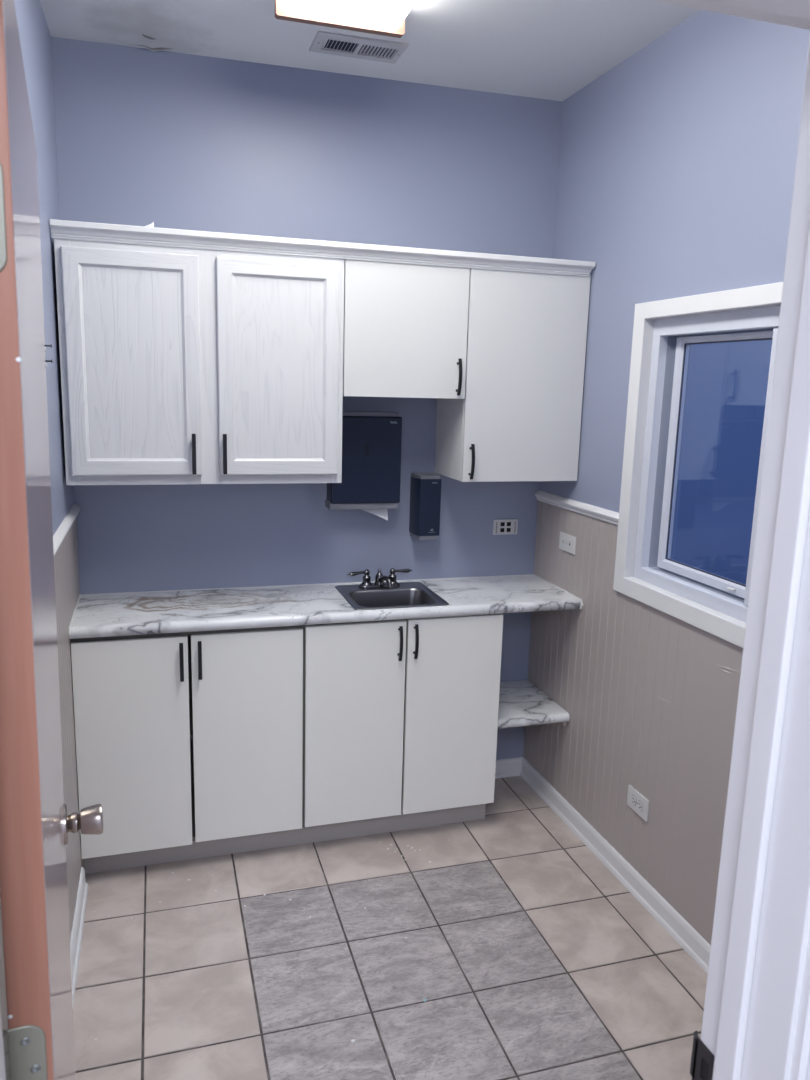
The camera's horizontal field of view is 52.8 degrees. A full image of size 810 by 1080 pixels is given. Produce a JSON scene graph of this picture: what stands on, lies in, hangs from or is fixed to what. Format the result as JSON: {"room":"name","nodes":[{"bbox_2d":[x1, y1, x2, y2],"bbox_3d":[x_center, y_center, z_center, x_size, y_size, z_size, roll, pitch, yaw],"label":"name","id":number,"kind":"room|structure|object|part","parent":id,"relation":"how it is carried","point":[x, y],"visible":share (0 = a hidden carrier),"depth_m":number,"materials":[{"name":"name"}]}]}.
{"room":"kitchenette","nodes":[
{"label":"kitchenette","id":0,"kind":"room"},
{"bbox_2d":[0,0,83,1029],"bbox_3d":[-0.865,-0.024,1.676,0.126,2.880,2.550,-2,11,-17],"label":"wall","id":1,"kind":"structure","parent":0,"point":[34,34],"depth_m":2.43,"materials":[{"name":"blue paint"}]},
{"bbox_3d":[-0.846,0.717,1.893,0.005,1.245,2.430,-2,11,-17],"label":"beadboard panel","id":2,"kind":"part","parent":1,"relation":"part of","materials":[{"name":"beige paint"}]},
{"bbox_2d":[53,504,79,556],"bbox_3d":[-0.821,0.117,1.780,0.022,0.042,2.429,-2,11,-17],"label":"trim","id":3,"kind":"structure","parent":1,"relation":"attached to","point":[60,534],"depth_m":2.49,"materials":[{"name":"white paint"}]},
{"bbox_2d":[70,867,88,1004],"bbox_3d":[-0.791,1.328,1.813,0.021,0.078,2.020,-2,11,-17],"label":"baseboard","id":4,"kind":"structure","parent":1,"relation":"attached to","point":[79,915],"depth_m":2.50,"materials":[{"name":"white paint"}]},
{"bbox_2d":[51,37,561,759],"bbox_3d":[-0.309,-0.299,3.203,2.089,2.880,0.100,-2,11,-17],"label":"wall","id":5,"kind":"structure","parent":0,"point":[172,140],"depth_m":3.02,"materials":[{"name":"blue paint"}]},
{"bbox_2d":[54,238,343,484],"bbox_3d":[-0.679,-0.584,2.783,0.896,0.759,0.366,-2,11,-17],"label":"upper cabinet","id":6,"kind":"object","parent":5,"relation":"attached to","point":[179,365],"visible":1,"depth_m":2.64,"materials":[{"name":"white wood"}]},
{"bbox_3d":[-0.854,-0.551,2.583,0.401,0.695,0.019,-2,11,-17],"label":"door","id":7,"kind":"part","parent":6,"relation":"part of","materials":[{"name":"white wood"}]},
{"bbox_3d":[-0.855,-0.551,2.585,0.302,0.596,0.005,-2,11,-17],"label":"door panel","id":8,"kind":"part","parent":6,"relation":"part of","materials":[{"name":"white wood"}]},
{"bbox_3d":[-0.688,-0.281,2.662,0.012,0.132,0.030,-2,11,-17],"label":"handle","id":9,"kind":"part","parent":6,"relation":"part of","materials":[{"name":"black metal"}]},
{"bbox_3d":[-0.594,-0.284,2.690,0.012,0.132,0.030,-2,11,-17],"label":"handle","id":10,"kind":"part","parent":6,"relation":"part of","materials":[{"name":"black metal"}]},
{"bbox_3d":[-0.417,-0.564,2.715,0.401,0.695,0.019,-2,11,-17],"label":"door","id":11,"kind":"part","parent":6,"relation":"part of","materials":[{"name":"white wood"}]},
{"bbox_3d":[-0.418,-0.565,2.717,0.302,0.596,0.005,-2,11,-17],"label":"door panel","id":12,"kind":"part","parent":6,"relation":"part of","materials":[{"name":"white wood"}]},
{"bbox_2d":[50,219,595,276],"bbox_3d":[-0.187,-0.958,2.703,1.822,0.048,0.028,-2,11,-17],"label":"crown molding","id":13,"kind":"structure","parent":6,"relation":"attached to","point":[64,229],"depth_m":2.66,"materials":[{"name":"white paint"}]},
{"bbox_2d":[325,411,401,519],"bbox_3d":[-0.161,-0.282,3.144,0.277,0.420,0.102,-2,11,-17],"label":"paper towel dispenser","id":14,"kind":"object","parent":5,"relation":"attached to","point":[371,440],"visible":0.83,"depth_m":3.10,"materials":[{"name":"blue plastic"}]},
{"bbox_2d":[361,509,387,519],"bbox_3d":[-0.151,-0.100,3.174,0.174,0.051,0.019,-1,11,-14],"label":"paper towel","id":15,"kind":"object","parent":14,"relation":"hanging from","point":[382,513],"depth_m":3.18,"materials":[{"name":"white paper"}]},
{"bbox_2d":[343,259,469,398],"bbox_3d":[-0.032,-0.752,2.957,0.446,0.460,0.353,-2,11,-17],"label":"upper cabinet","id":16,"kind":"object","parent":5,"relation":"attached to","point":[405,331],"visible":0.95,"depth_m":2.82,"materials":[{"name":"white wood"}]},
{"bbox_3d":[0.192,-0.578,2.892,0.012,0.128,0.037,-2,11,-17],"label":"handle","id":17,"kind":"part","parent":16,"relation":"part of","materials":[{"name":"black metal"}]},
{"bbox_2d":[409,473,441,539],"bbox_3d":[0.084,-0.135,3.248,0.103,0.256,0.104,-2,11,-17],"label":"soap dispenser","id":18,"kind":"object","parent":5,"relation":"attached to","point":[425,488],"visible":1,"depth_m":3.21,"materials":[{"name":"blue plastic"}]},
{"bbox_2d":[493,519,517,534],"bbox_3d":[0.420,-0.054,3.420,0.111,0.064,0.007,-2,11,-17],"label":"data plate","id":19,"kind":"object","parent":5,"relation":"attached to","point":[509,526],"visible":1,"depth_m":3.42,"materials":[{"name":"white plastic"}]},
{"bbox_2d":[495,757,522,778],"bbox_3d":[0.384,1.017,3.615,0.309,0.078,0.021,-2,11,-17],"label":"baseboard","id":20,"kind":"structure","parent":5,"relation":"attached to","point":[510,767],"depth_m":3.63,"materials":[{"name":"white paint"}]},
{"bbox_2d":[435,268,590,481],"bbox_3d":[0.405,-0.618,3.118,0.470,0.759,0.353,-2,11,-17],"label":"upper cabinet","id":21,"kind":"object","parent":5,"relation":"attached to","point":[518,418],"visible":0.96,"depth_m":2.99,"materials":[{"name":"white wood"}]},
{"bbox_3d":[0.243,-0.285,2.966,0.012,0.128,0.037,-2,11,-17],"label":"handle","id":22,"kind":"part","parent":21,"relation":"part of","materials":[{"name":"black metal"}]},
{"bbox_2d":[40,0,699,100],"bbox_3d":[0.096,-1.483,1.762,1.959,0.134,2.500,-2,11,-17],"label":"ceiling","id":23,"kind":"structure","parent":0,"point":[541,49],"depth_m":2.58,"materials":[{"name":"paint"}]},
{"bbox_2d":[275,0,416,37],"bbox_3d":[-0.009,-1.404,1.774,0.376,0.083,1.234,-2,11,-17],"label":"ceiling light","id":24,"kind":"object","parent":23,"relation":"attached to","point":[378,17],"visible":1,"depth_m":2.29,"materials":[{"name":"white plastic"}]},
{"bbox_2d":[309,31,407,63],"bbox_3d":[-0.153,-1.613,2.670,0.295,0.013,0.158,-2,11,-17],"label":"ceiling vent","id":25,"kind":"object","parent":23,"relation":"in","point":[386,51],"visible":1,"depth_m":2.67,"materials":[{"name":"metal"}]},
{"bbox_2d":[73,776,707,1079],"bbox_3d":[0.240,1.522,1.310,4.300,0.060,4.574,-2,11,-17],"label":"floor","id":26,"kind":"structure","parent":0,"point":[530,959],"depth_m":2.44,"materials":[{"name":"beige tile"}]},
{"bbox_2d":[71,625,302,873],"bbox_3d":[-0.776,0.703,2.972,0.756,0.874,0.435,-2,11,-17],"label":"base cabinet","id":27,"kind":"object","parent":26,"relation":"on","point":[189,745],"visible":0.94,"depth_m":2.79,"materials":[{"name":"white wood"}]},
{"bbox_3d":[-0.909,0.697,2.740,0.362,0.756,0.018,-2,11,-17],"label":"door","id":28,"kind":"part","parent":27,"relation":"part of","materials":[{"name":"white wood"}]},
{"bbox_3d":[-0.741,0.402,2.707,0.012,0.132,0.030,-2,11,-17],"label":"handle","id":29,"kind":"part","parent":27,"relation":"part of","materials":[{"name":"black metal"}]},
{"bbox_3d":[-0.685,0.399,2.726,0.012,0.132,0.030,-2,11,-17],"label":"handle","id":30,"kind":"part","parent":27,"relation":"part of","materials":[{"name":"black metal"}]},
{"bbox_3d":[-0.546,0.683,2.851,0.376,0.752,0.018,-2,11,-17],"label":"door","id":31,"kind":"part","parent":27,"relation":"part of","materials":[{"name":"white wood"}]},
{"bbox_2d":[69,574,582,638],"bbox_3d":[-0.255,0.233,3.044,1.828,0.045,0.429,-2,11,-17],"label":"countertop","id":32,"kind":"structure","parent":27,"relation":"on","point":[192,610],"depth_m":2.93,"materials":[{"name":"stone"}]},
{"bbox_2d":[347,568,411,588],"bbox_3d":[-0.090,0.155,3.175,0.265,0.072,0.116,-2,11,-17],"label":"tap","id":33,"kind":"object","parent":32,"relation":"on","point":[391,582],"visible":1,"depth_m":3.18,"materials":[{"name":"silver metal"}]},
{"bbox_3d":[-0.190,0.132,3.173,0.074,0.018,0.017,-2,11,-17],"label":"lever","id":34,"kind":"part","parent":33,"relation":"part of","materials":[{"name":"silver metal"}]},
{"bbox_3d":[-0.150,0.145,3.190,0.044,0.062,0.044,-2,11,-17],"label":"handle","id":35,"kind":"part","parent":33,"relation":"part of","materials":[{"name":"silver metal"}]},
{"bbox_3d":[-0.100,0.143,3.205,0.040,0.061,0.040,-2,11,-17],"label":"spout","id":36,"kind":"part","parent":33,"relation":"part of","materials":[{"name":"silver metal"}]},
{"bbox_3d":[-0.101,0.177,3.211,0.165,0.014,0.050,-2,11,-17],"label":"plate","id":37,"kind":"part","parent":33,"relation":"part of","materials":[{"name":"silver metal"}]},
{"bbox_3d":[-0.076,0.158,3.165,0.022,0.040,0.090,-5,13,-32],"label":"spout arm","id":38,"kind":"part","parent":33,"relation":"part of","materials":[{"name":"silver metal"}]},
{"bbox_3d":[-0.049,0.142,3.220,0.044,0.062,0.044,-2,11,-17],"label":"handle","id":39,"kind":"part","parent":33,"relation":"part of","materials":[{"name":"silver metal"}]},
{"bbox_3d":[-0.007,0.122,3.227,0.074,0.017,0.017,-2,11,-17],"label":"lever","id":40,"kind":"part","parent":33,"relation":"part of","materials":[{"name":"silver metal"}]},
{"bbox_2d":[335,582,448,640],"bbox_3d":[-0.058,0.281,3.106,0.358,0.154,0.352,-2,11,-17],"label":"bar sink","id":41,"kind":"object","parent":32,"relation":"in","point":[409,594],"visible":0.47,"depth_m":3.17,"materials":[{"name":"metal"}]},
{"bbox_2d":[300,614,502,843],"bbox_3d":[-0.055,0.681,3.187,0.748,0.874,0.440,-2,11,-17],"label":"base cabinet","id":42,"kind":"object","parent":26,"relation":"on","point":[399,734],"visible":0.94,"depth_m":3.01,"materials":[{"name":"white wood"}]},
{"bbox_3d":[-0.181,0.667,2.959,0.365,0.756,0.018,-2,11,-17],"label":"door","id":43,"kind":"part","parent":42,"relation":"part of","materials":[{"name":"white wood"}]},
{"bbox_3d":[-0.016,0.370,2.923,0.012,0.128,0.037,-2,11,-17],"label":"handle","id":44,"kind":"part","parent":42,"relation":"part of","materials":[{"name":"black metal"}]},
{"bbox_3d":[0.040,0.366,2.939,0.012,0.128,0.037,-2,11,-17],"label":"handle","id":45,"kind":"part","parent":42,"relation":"part of","materials":[{"name":"black metal"}]},
{"bbox_3d":[0.177,0.656,3.067,0.370,0.760,0.018,-2,11,-17],"label":"door","id":46,"kind":"part","parent":42,"relation":"part of","materials":[{"name":"white wood"}]},
{"bbox_2d":[523,10,809,944],"bbox_3d":[1.012,-0.078,2.233,0.138,2.880,2.570,-2,11,-17],"label":"wall","id":47,"kind":"structure","parent":0,"point":[677,168],"depth_m":2.67,"materials":[{"name":"blue paint"}]},
{"bbox_2d":[498,680,569,728],"bbox_3d":[0.445,0.675,3.367,0.314,0.038,0.391,-2,11,-17],"label":"shelf","id":48,"kind":"object","parent":47,"relation":"attached to","point":[521,703],"visible":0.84,"depth_m":3.28,"materials":[{"name":"stone"}]},
{"bbox_2d":[559,532,575,554],"bbox_3d":[0.637,0.011,3.205,0.009,0.070,0.123,-2,11,-17],"label":"wall outlet","id":49,"kind":"object","parent":47,"relation":"attached to","point":[567,542],"visible":1,"depth_m":3.19,"materials":[{"name":"white plastic"}]},
{"bbox_2d":[562,537,570,548],"bbox_3d":[0.635,0.012,3.204,0.003,0.033,0.067,-2,11,-17],"label":"receptacle","id":50,"kind":"object","parent":49,"relation":"attached to","point":[566,541],"depth_m":3.20,"materials":[{"name":"plastic"}]},
{"bbox_2d":[535,490,618,524],"bbox_3d":[0.653,-0.128,3.135,0.022,0.042,0.647,-2,11,-17],"label":"trim","id":51,"kind":"structure","parent":47,"relation":"attached to","point":[609,516],"depth_m":3.09,"materials":[{"name":"white paint"}]},
{"bbox_2d":[520,757,710,973],"bbox_3d":[0.882,1.238,2.529,0.021,0.078,2.430,-2,11,-17],"label":"baseboard","id":52,"kind":"structure","parent":47,"relation":"attached to","point":[685,935],"depth_m":2.87,"materials":[{"name":"white paint"}]},
{"bbox_3d":[0.909,0.664,2.423,0.005,1.245,2.430,-2,11,-17],"label":"beadboard panel","id":53,"kind":"part","parent":47,"relation":"part of","materials":[{"name":"beige paint"}]},
{"bbox_2d":[627,785,649,821],"bbox_3d":[0.795,0.898,2.788,0.010,0.075,0.122,-2,11,-17],"label":"wall outlet","id":54,"kind":"object","parent":47,"relation":"attached to","point":[636,801],"visible":1,"depth_m":2.78,"materials":[{"name":"white plastic"}]},
{"bbox_2d":[631,795,635,805],"bbox_3d":[0.786,0.895,2.805,0.005,0.036,0.030,-2,11,-17],"label":"receptacle","id":55,"kind":"object","parent":54,"relation":"attached to","point":[633,797],"depth_m":2.80,"materials":[{"name":"white plastic"}]},
{"bbox_2d":[637,800,642,810],"bbox_3d":[0.798,0.902,2.769,0.005,0.036,0.030,-2,11,-17],"label":"receptacle","id":56,"kind":"object","parent":54,"relation":"attached to","point":[639,802],"depth_m":2.77,"materials":[{"name":"white plastic"}]},
{"bbox_2d":[613,282,782,647],"bbox_3d":[0.993,-0.198,2.272,0.154,0.973,1.155,-2,11,-17],"label":"window","id":57,"kind":"structure","parent":47,"relation":"in","point":[664,331],"depth_m":2.65,"materials":[{"name":"white paint"}]},
{"bbox_3d":[0.957,-0.230,2.441,0.026,0.754,0.548,-2,11,-17],"label":"sash","id":58,"kind":"part","parent":57,"relation":"part of","materials":[{"name":"white plastic"}]},
{"bbox_3d":[1.047,-0.149,2.032,0.026,0.760,0.449,-2,11,-17],"label":"sash","id":59,"kind":"part","parent":57,"relation":"part of","materials":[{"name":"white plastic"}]},
{"bbox_3d":[0.425,0.175,0.819,2.089,2.880,0.120,-2,11,-17],"label":"wall","id":60,"kind":"structure","parent":0,"visible":0},
{"bbox_2d":[0,0,102,1079],"bbox_3d":[-0.445,0.479,1.074,0.105,2.016,0.734,-2,11,-22],"label":"door","id":61,"kind":"structure","parent":60,"relation":"in","point":[36,824],"depth_m":0.70,"materials":[{"name":"wood"}]},
{"bbox_3d":[-0.532,0.468,1.358,0.054,0.049,0.049,-2,11,-22],"label":"knob","id":62,"kind":"part","parent":61,"relation":"part of","materials":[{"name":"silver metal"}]},
{"bbox_2d":[0,0,809,1079],"bbox_3d":[0.014,0.526,0.758,0.844,2.090,0.156,-2,11,-17],"label":"door frame","id":63,"kind":"structure","parent":60,"relation":"attached to","point":[756,1022],"depth_m":0.80,"materials":[{"name":"white paint"}]},
{"bbox_3d":[0.338,0.600,0.934,0.007,0.059,0.042,0,11,-7],"label":"strike plate","id":64,"kind":"part","parent":63,"relation":"part of","materials":[{"name":"brown metal"}]},
{"bbox_3d":[0.410,0.528,0.807,0.057,2.090,0.017,-2,11,-17],"label":"casing","id":65,"kind":"part","parent":63,"relation":"part of","materials":[{"name":"white paint"}]},
{"label":"outside","id":66,"kind":"structure","parent":0,"visible":0},
{"bbox_2d":[671,340,771,584],"bbox_3d":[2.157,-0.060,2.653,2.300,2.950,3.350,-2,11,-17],"label":"window pane","id":67,"kind":"structure","parent":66,"point":[727,382],"depth_m":4.08,"materials":[{"name":"blue glass"}]}
]}

